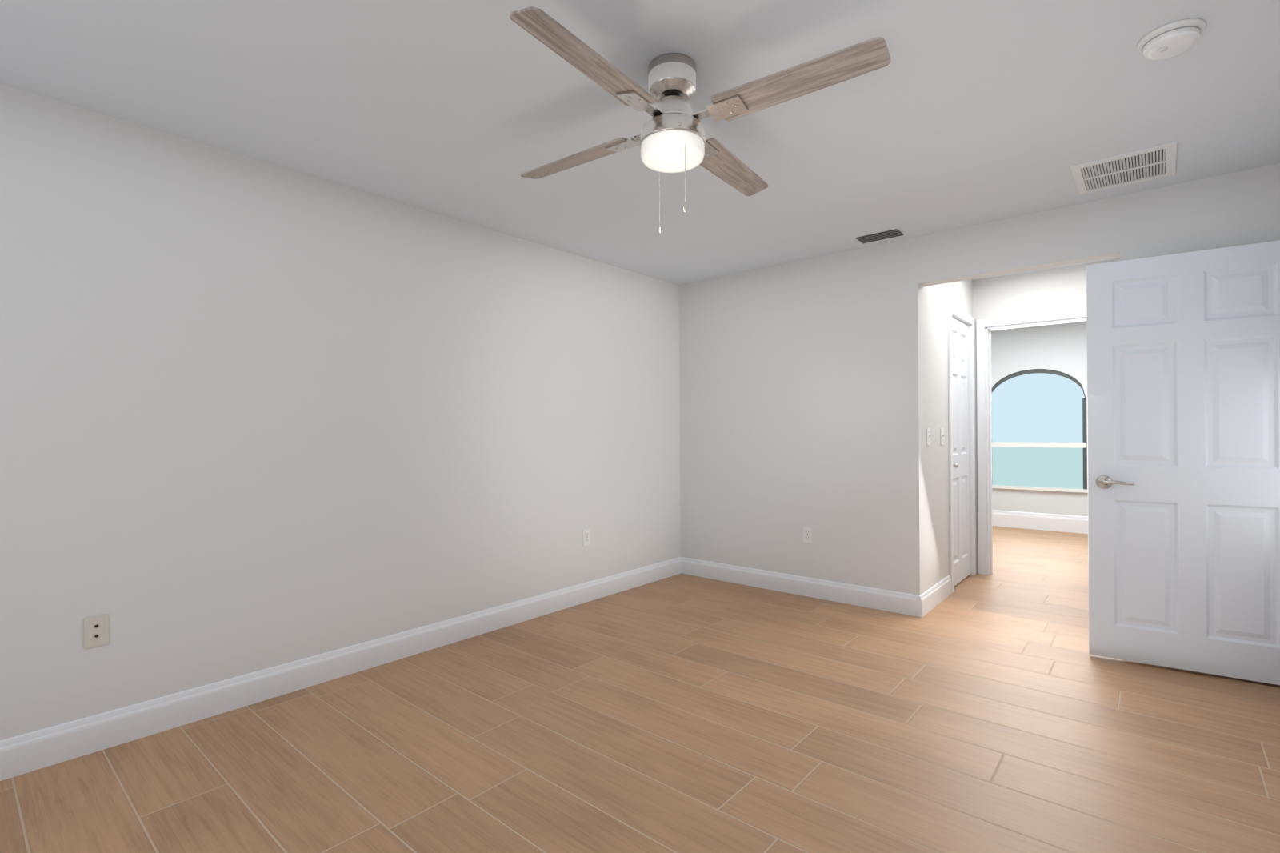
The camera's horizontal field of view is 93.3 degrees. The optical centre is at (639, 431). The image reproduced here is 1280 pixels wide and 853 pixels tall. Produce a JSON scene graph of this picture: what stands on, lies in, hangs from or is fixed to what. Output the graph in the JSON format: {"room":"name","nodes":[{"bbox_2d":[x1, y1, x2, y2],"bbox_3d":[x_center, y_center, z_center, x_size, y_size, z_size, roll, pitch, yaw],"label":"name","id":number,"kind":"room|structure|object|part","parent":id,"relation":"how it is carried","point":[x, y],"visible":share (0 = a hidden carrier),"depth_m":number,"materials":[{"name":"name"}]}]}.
{"room":"empty bedroom","nodes":[
{"label":"empty bedroom","id":0,"kind":"room"},
{"bbox_2d":[0,84,1279,739],"bbox_3d":[1.503,-0.029,3.697,3.875,2.440,9.770,0,0,41],"label":"wall","id":1,"kind":"structure","parent":0,"point":[255,415],"depth_m":3.13,"materials":[{"name":"white paint"}]},
{"bbox_2d":[84,613,108,647],"bbox_3d":[-2.074,0.762,2.305,0.009,0.115,0.070,0,0,41],"label":"outlet","id":2,"kind":"object","parent":1,"relation":"attached to","point":[96,628],"visible":1,"depth_m":2.30,"materials":[{"name":"beige plastic"}]},
{"bbox_2d":[0,509,1087,780],"bbox_3d":[1.511,1.093,3.697,3.635,0.197,9.530,0,0,41],"label":"baseboard","id":3,"kind":"structure","parent":1,"relation":"attached to","point":[34,750],"depth_m":3.18,"materials":[{"name":"white wood"}]},
{"bbox_2d":[582,528,590,545],"bbox_3d":[-0.377,0.749,4.284,0.009,0.115,0.070,0,0,41],"label":"outlet","id":4,"kind":"object","parent":1,"relation":"attached to","point":[586,532],"visible":1,"depth_m":4.28,"materials":[{"name":"white plastic"}]},
{"bbox_2d":[803,526,812,543],"bbox_3d":[1.215,0.750,4.379,0.070,0.115,0.009,0,0,41],"label":"wall outlet","id":5,"kind":"object","parent":1,"relation":"attached to","point":[807,531],"visible":1,"depth_m":4.37,"materials":[{"name":"white plastic"}]},
{"bbox_2d":[926,428,931,444],"bbox_3d":[1.933,0.033,4.033,0.021,0.115,0.070,0,0,41],"label":"switch","id":6,"kind":"object","parent":1,"relation":"attached to","point":[928,430],"visible":1,"depth_m":4.03,"materials":[{"name":"white plastic"}]},
{"bbox_2d":[940,428,944,443],"bbox_3d":[2.151,0.033,4.287,0.021,0.115,0.070,0,0,41],"label":"switch","id":7,"kind":"object","parent":1,"relation":"attached to","point":[942,430],"visible":1,"depth_m":4.28,"materials":[{"name":"white plastic"}]},
{"bbox_2d":[947,304,1086,593],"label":"door frame","id":8,"kind":"structure","parent":1,"relation":"in","point":[984,327],"depth_m":4.97,"materials":[{"name":"white wood"}]},
{"bbox_2d":[952,316,970,586],"bbox_3d":[2.514,0.152,4.729,0.079,2.040,0.638,0,0,41],"label":"closet door","id":9,"kind":"structure","parent":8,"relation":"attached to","point":[960,330],"depth_m":4.76,"materials":[{"name":"white wood"}]},
{"bbox_3d":[2.646,0.115,3.603,1.778,2.141,2.638,0,0,41],"label":"casing trim","id":10,"kind":"part","parent":8,"relation":"part of","materials":[{"name":"white wood"}]},
{"bbox_2d":[991,368,1087,492],"bbox_3d":[4.738,-0.024,7.243,1.060,1.445,0.135,0,0,41],"label":"window","id":11,"kind":"structure","parent":1,"relation":"in","point":[1039,432],"depth_m":7.23,"materials":[{"name":"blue glass"}]},
{"bbox_2d":[1086,240,1279,684],"bbox_3d":[2.705,0.147,2.961,0.822,2.045,0.144,0,0,34],"label":"door","id":12,"kind":"structure","parent":1,"relation":"in","point":[1183,349],"depth_m":2.96,"materials":[{"name":"white wood"}]},
{"bbox_2d":[0,525,1279,852],"bbox_3d":[1.512,1.242,3.697,3.875,0.100,9.770,0,0,41],"label":"floor","id":13,"kind":"structure","parent":0,"point":[680,713],"depth_m":2.28,"materials":[{"name":"brown wood"}]},
{"bbox_2d":[0,0,1279,285],"bbox_3d":[1.494,-1.298,3.697,3.875,0.100,9.770,0,0,41],"label":"ceiling","id":14,"kind":"structure","parent":0,"point":[981,111],"depth_m":2.26,"materials":[{"name":"white paint"}]},
{"bbox_2d":[509,6,891,234],"bbox_3d":[0.111,-0.970,2.057,1.394,0.537,1.394,0,0,41],"label":"ceiling fan","id":15,"kind":"object","parent":14,"relation":"hanging from","point":[674,140],"depth_m":1.95,"materials":[{"name":"wood"}]},
{"bbox_2d":[852,227,907,243],"bbox_3d":[1.528,-1.241,3.856,0.284,0.015,0.169,0,0,41],"label":"ceiling vent","id":16,"kind":"object","parent":14,"relation":"in","point":[895,232],"visible":1,"depth_m":3.83,"materials":[{"name":"white plastic"}]},
{"bbox_2d":[1070,141,1176,195],"bbox_3d":[2.319,-1.250,2.898,0.377,0.008,0.430,0,0,41],"label":"ceiling vent","id":17,"kind":"object","parent":14,"relation":"in","point":[1158,162],"visible":1,"depth_m":2.88,"materials":[{"name":"white plastic"}]},
{"bbox_2d":[1136,17,1206,59],"bbox_3d":[1.676,-1.226,1.908,0.164,0.048,0.164,0,0,41],"label":"smoke detector","id":18,"kind":"object","parent":14,"relation":"attached to","point":[1174,38],"visible":1,"depth_m":1.88,"materials":[{"name":"white plastic"}]}
]}

